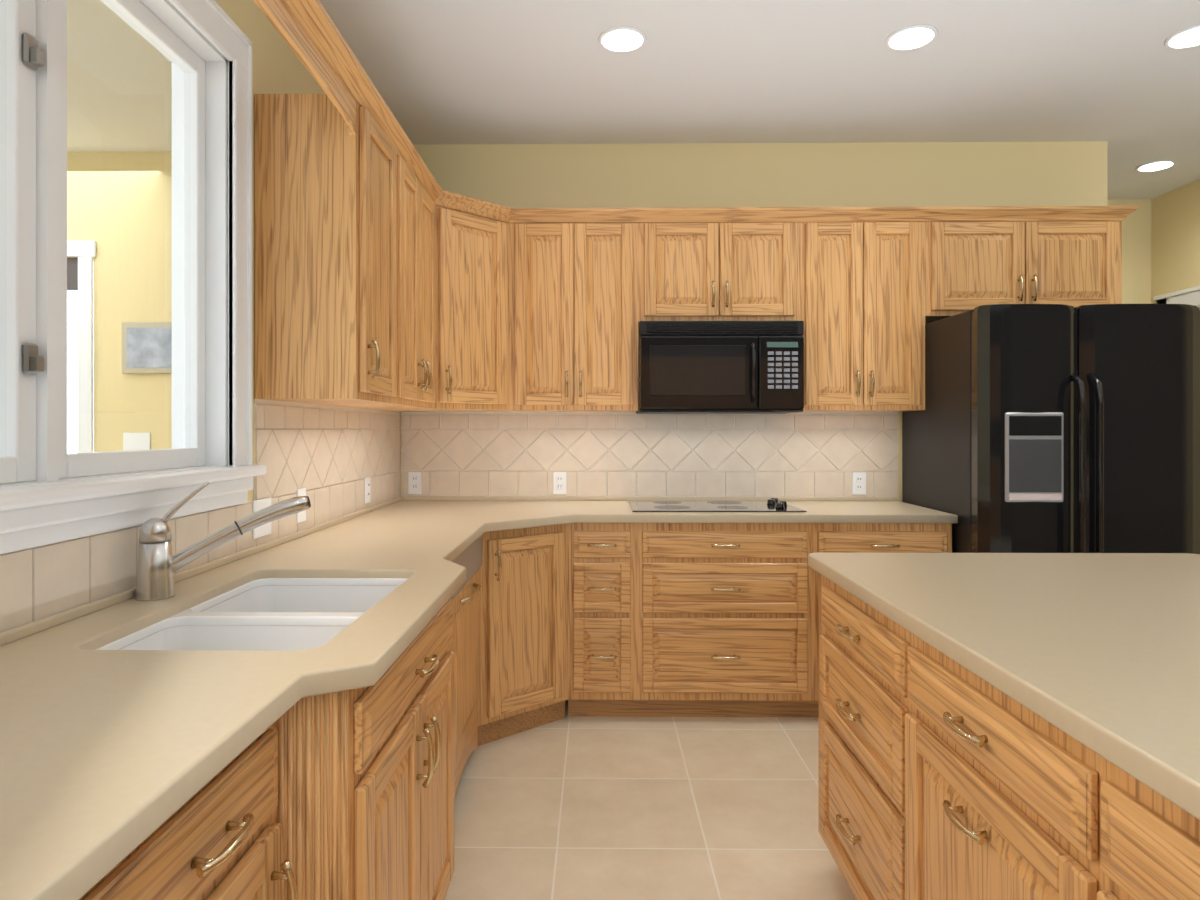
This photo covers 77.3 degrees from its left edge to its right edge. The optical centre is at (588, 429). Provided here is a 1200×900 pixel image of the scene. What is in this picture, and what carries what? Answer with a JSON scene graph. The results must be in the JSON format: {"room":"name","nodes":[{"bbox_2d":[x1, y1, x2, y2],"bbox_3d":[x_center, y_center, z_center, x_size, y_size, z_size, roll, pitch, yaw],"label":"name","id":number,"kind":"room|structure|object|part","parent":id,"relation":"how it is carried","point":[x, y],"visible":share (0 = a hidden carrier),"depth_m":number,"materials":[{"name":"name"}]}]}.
{"room":"kitchen","nodes":[
{"label":"kitchen","id":0,"kind":"room"},
{"bbox_2d":[67,0,1199,899],"bbox_3d":[-2.018,-0.220,1.990,14.000,4.000,12.000,0,0,1],"label":"room architecture","id":1,"kind":"structure","parent":0,"point":[787,102],"depth_m":3.24,"materials":[{"name":"paint"}]},
{"bbox_2d":[0,500,255,632],"bbox_3d":[-1.018,0.288,0.813,0.008,0.152,2.870,0,0,1],"label":"backsplash","id":2,"kind":"structure","parent":1,"relation":"attached to","point":[41,582],"depth_m":1.50,"materials":[{"name":"beige tile"}]},
{"bbox_2d":[0,0,265,553],"bbox_3d":[-1.060,-0.456,1.469,0.210,1.337,1.480,0,0,1],"label":"window","id":3,"kind":"structure","parent":1,"relation":"attached to","point":[52,490],"depth_m":1.72,"materials":[{"name":"white"}]},
{"label":"glass","id":4,"kind":"part","parent":3,"relation":"part of","materials":[{"name":"clear glass"}]},
{"bbox_3d":[-1.093,-0.460,1.157,0.040,1.120,0.595,0,0,1],"label":"sash","id":5,"kind":"part","parent":3,"relation":"part of","materials":[{"name":"white"}]},
{"label":"glass","id":6,"kind":"part","parent":3,"relation":"part of","materials":[{"name":"clear glass"}]},
{"bbox_3d":[-1.086,-0.460,1.782,0.040,1.120,0.595,0,0,1],"label":"sash","id":7,"kind":"part","parent":3,"relation":"part of","materials":[{"name":"white"}]},
{"bbox_2d":[123,433,149,450],"bbox_3d":[-2.830,0.080,4.696,0.170,0.120,0.006,0,0,1],"label":"light switch","id":8,"kind":"object","parent":1,"relation":"attached to","point":[142,440],"depth_m":4.69,"materials":[{"name":"white plastic"}]},
{"bbox_2d":[122,322,171,373],"bbox_3d":[-2.716,-0.510,4.684,0.400,0.320,0.026,0,0,1],"label":"framed picture","id":9,"kind":"object","parent":1,"relation":"attached to","point":[160,362],"depth_m":4.67,"materials":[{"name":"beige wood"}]},
{"bbox_2d":[254,399,399,545],"bbox_3d":[-0.990,0.136,3.068,0.008,0.456,1.636,0,0,1],"label":"tile backsplash","id":10,"kind":"structure","parent":1,"relation":"attached to","point":[329,458],"depth_m":2.80,"materials":[{"name":"beige tile"}]},
{"bbox_2d":[253,497,270,538],"bbox_3d":[-0.987,0.269,2.278,0.016,0.114,0.116,0,0,1],"label":"outlet","id":11,"kind":"object","parent":10,"relation":"attached to","point":[263,530],"depth_m":2.27,"materials":[{"name":"white plastic"}]},
{"bbox_2d":[297,488,305,522],"bbox_3d":[-0.983,0.260,2.578,0.016,0.114,0.070,0,0,1],"label":"outlet","id":12,"kind":"object","parent":10,"relation":"attached to","point":[301,516],"depth_m":2.57,"materials":[{"name":"white plastic"}]},
{"bbox_2d":[365,477,370,503],"bbox_3d":[-0.977,0.269,3.318,0.009,0.114,0.070,0,0,1],"label":"outlet","id":13,"kind":"object","parent":10,"relation":"attached to","point":[368,479],"depth_m":3.31,"materials":[{"name":"white plastic"}]},
{"bbox_2d":[255,88,400,407],"bbox_3d":[-0.837,-0.549,2.451,0.325,0.914,0.410,0,0,1],"label":"upper cabinet","id":14,"kind":"object","parent":1,"relation":"attached to","point":[391,274],"depth_m":2.25,"materials":[{"name":"brown wood"}]},
{"bbox_3d":[0.922,-1.015,1.830,3.248,0.058,4.081,0,0,1],"label":"crown","id":15,"kind":"part","parent":14,"relation":"part of","materials":[{"name":"brown wood"}]},
{"bbox_2d":[363,140,452,411],"bbox_3d":[-0.804,-0.549,3.000,0.377,0.914,0.689,0,0,1],"label":"upper cabinet","id":16,"kind":"object","parent":1,"relation":"attached to","point":[426,209],"depth_m":3.07,"materials":[{"name":"brown wood"}]},
{"bbox_2d":[0,482,957,899],"bbox_3d":[0.273,0.699,1.621,2.574,1.163,4.526,0,0,1],"label":"base cabinet","id":17,"kind":"object","parent":1,"relation":"on","point":[322,710],"visible":0.85,"depth_m":1.61,"materials":[{"name":"brown wood"}]},
{"bbox_2d":[96,578,406,650],"bbox_3d":[-0.659,0.490,1.604,0.486,0.203,0.778,0,0,1],"label":"sink","id":18,"kind":"object","parent":17,"relation":"in","point":[247,614],"depth_m":1.56,"materials":[{"name":"white ceramic"}]},
{"bbox_2d":[348,599,453,899],"bbox_3d":[-0.664,0.842,1.592,0.691,0.876,0.805,0,0,1],"label":"base cabinet","id":19,"kind":"object","parent":17,"relation":"in","point":[401,724],"depth_m":1.49,"materials":[{"name":"brown wood"}]},
{"bbox_3d":[-0.694,0.833,2.670,0.605,0.854,0.604,0,0,1],"label":"dishwasher panel","id":20,"kind":"part","parent":17,"relation":"part of","materials":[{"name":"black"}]},
{"bbox_3d":[-0.246,0.799,3.109,0.381,0.713,0.057,0,0,-40],"label":"cab corner door","id":21,"kind":"part","parent":17,"relation":"part of","materials":[{"name":"brown wood"}]},
{"bbox_3d":[0.581,0.351,3.577,0.770,0.030,0.515,0,0,1],"label":"cooktop glass","id":22,"kind":"part","parent":17,"relation":"part of","materials":[{"name":"black"}]},
{"bbox_2d":[453,196,508,411],"bbox_3d":[-0.682,-0.549,3.588,0.607,0.914,0.607,0,0,1],"label":"upper cabinet","id":23,"kind":"object","parent":1,"relation":"attached to","point":[480,227],"depth_m":3.44,"materials":[{"name":"brown wood"}]},
{"bbox_3d":[-0.512,-0.547,3.413,0.367,0.857,0.057,0,0,-44],"label":"corner door","id":24,"kind":"part","parent":23,"relation":"part of","materials":[{"name":"brown wood"}]},
{"bbox_2d":[509,208,640,411],"bbox_3d":[-0.099,-0.549,3.695,0.674,0.914,0.378,0,0,1],"label":"upper cabinet","id":25,"kind":"object","parent":1,"relation":"attached to","point":[575,277],"depth_m":3.56,"materials":[{"name":"brown wood"}]},
{"bbox_2d":[598,27,646,52],"bbox_3d":[0.127,-1.476,2.844,0.183,0.006,0.183,0,0,-44],"label":"recessed light","id":26,"kind":"object","parent":1,"relation":"attached to","point":[622,39],"depth_m":2.83,"materials":[{"name":"white"}]},
{"bbox_2d":[401,412,897,499],"bbox_3d":[0.308,0.136,3.877,2.564,0.456,0.008,0,0,1],"label":"tile backsplash","id":27,"kind":"structure","parent":1,"relation":"attached to","point":[634,454],"depth_m":3.87,"materials":[{"name":"beige tile"}]},
{"bbox_2d":[408,472,421,493],"bbox_3d":[-0.900,0.277,3.882,0.070,0.114,0.009,0,0,1],"label":"outlet","id":28,"kind":"object","parent":27,"relation":"attached to","point":[414,478],"depth_m":3.88,"materials":[{"name":"white plastic"}]},
{"bbox_2d":[553,472,566,493],"bbox_3d":[-0.150,0.277,3.873,0.070,0.114,0.009,0,0,1],"label":"outlet","id":29,"kind":"object","parent":27,"relation":"attached to","point":[560,482],"depth_m":3.87,"materials":[{"name":"white plastic"}]},
{"bbox_2d":[852,472,865,493],"bbox_3d":[1.390,0.277,3.854,0.070,0.114,0.009,0,0,1],"label":"outlet","id":30,"kind":"object","parent":27,"relation":"attached to","point":[858,478],"depth_m":3.85,"materials":[{"name":"white plastic"}]},
{"bbox_2d":[641,212,804,323],"bbox_3d":[0.621,-0.760,3.713,0.765,0.491,0.325,0,0,1],"label":"upper cabinet","id":31,"kind":"object","parent":1,"relation":"attached to","point":[696,266],"depth_m":3.55,"materials":[{"name":"brown wood"}]},
{"bbox_2d":[636,321,803,413],"bbox_3d":[0.620,-0.293,3.653,0.759,0.423,0.442,0,0,1],"label":"over-the-range microwave","id":32,"kind":"object","parent":31,"relation":"attached to","point":[720,367],"visible":1,"depth_m":3.47,"materials":[{"name":"black"}]},
{"bbox_2d":[808,564,891,899],"bbox_3d":[1.195,0.842,1.836,1.090,0.876,0.723,0,0,1],"label":"base cabinet","id":33,"kind":"object","parent":1,"relation":"on","point":[855,635],"depth_m":1.83,"materials":[{"name":"brown wood"}]},
{"bbox_2d":[803,212,932,411],"bbox_3d":[1.301,-0.549,3.705,0.595,0.914,0.325,0,0,1],"label":"upper cabinet","id":34,"kind":"object","parent":1,"relation":"attached to","point":[869,275],"depth_m":3.55,"materials":[{"name":"brown wood"}]},
{"bbox_2d":[885,25,937,50],"bbox_3d":[1.217,-1.476,2.831,0.183,0.006,0.183,0,0,-44],"label":"recessed light","id":35,"kind":"object","parent":1,"relation":"attached to","point":[915,36],"depth_m":2.82,"materials":[{"name":"white"}]},
{"bbox_2d":[892,616,1039,899],"bbox_3d":[1.187,0.842,1.214,1.090,0.876,0.657,0,0,1],"label":"base cabinet","id":36,"kind":"object","parent":1,"relation":"on","point":[1009,726],"depth_m":1.31,"materials":[{"name":"brown wood"}]},
{"bbox_2d":[808,552,1199,807],"bbox_3d":[1.206,0.385,0.874,1.155,0.037,2.716,0,0,1],"label":"countertop","id":37,"kind":"structure","parent":36,"relation":"on","point":[1107,645],"depth_m":1.38,"materials":[{"name":"beige stone"}]},
{"bbox_2d":[933,212,1128,321],"bbox_3d":[2.061,-0.773,3.696,0.925,0.466,0.325,0,0,1],"label":"upper cabinet","id":38,"kind":"object","parent":1,"relation":"attached to","point":[1074,259],"depth_m":3.54,"materials":[{"name":"brown wood"}]},
{"bbox_2d":[902,304,1199,553],"bbox_3d":[2.056,0.384,3.406,0.917,1.793,0.850,0,0,1],"label":"fridge","id":39,"kind":"object","parent":1,"relation":"on","point":[1046,428],"visible":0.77,"depth_m":3.05,"materials":[{"name":"black metal"}]},
{"bbox_3d":[1.801,0.336,3.082,0.409,1.698,0.088,0,0,1],"label":"door","id":40,"kind":"part","parent":39,"relation":"part of","materials":[{"name":"black metal"}]},
{"bbox_3d":[2.259,0.336,3.075,0.496,1.698,0.088,0,0,1],"label":"door","id":41,"kind":"part","parent":39,"relation":"part of","materials":[{"name":"black metal"}]},
{"bbox_2d":[1040,712,1199,899],"bbox_3d":[1.181,0.842,0.691,1.090,0.876,0.657,0,0,1],"label":"base cabinet","id":42,"kind":"object","parent":1,"relation":"on","point":[1108,831],"depth_m":0.94,"materials":[{"name":"brown wood"}]},
{"bbox_2d":[1135,160,1175,171],"bbox_3d":[3.179,-1.476,4.207,0.183,0.006,0.183,0,0,-44],"label":"recessed light","id":43,"kind":"object","parent":1,"relation":"attached to","point":[1162,164],"depth_m":4.20,"materials":[{"name":"white"}]},
{"bbox_3d":[3.596,0.217,4.303,0.027,2.125,0.940,0,0,1],"label":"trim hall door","id":44,"kind":"part","parent":1,"relation":"part of","materials":[{"name":"white paint"}]},
{"bbox_2d":[1164,25,1199,48],"bbox_3d":[2.278,-1.476,2.818,0.183,0.006,0.183,0,0,-44],"label":"recessed light","id":45,"kind":"object","parent":1,"relation":"attached to","point":[1189,37],"depth_m":2.83,"materials":[{"name":"white"}]}
]}

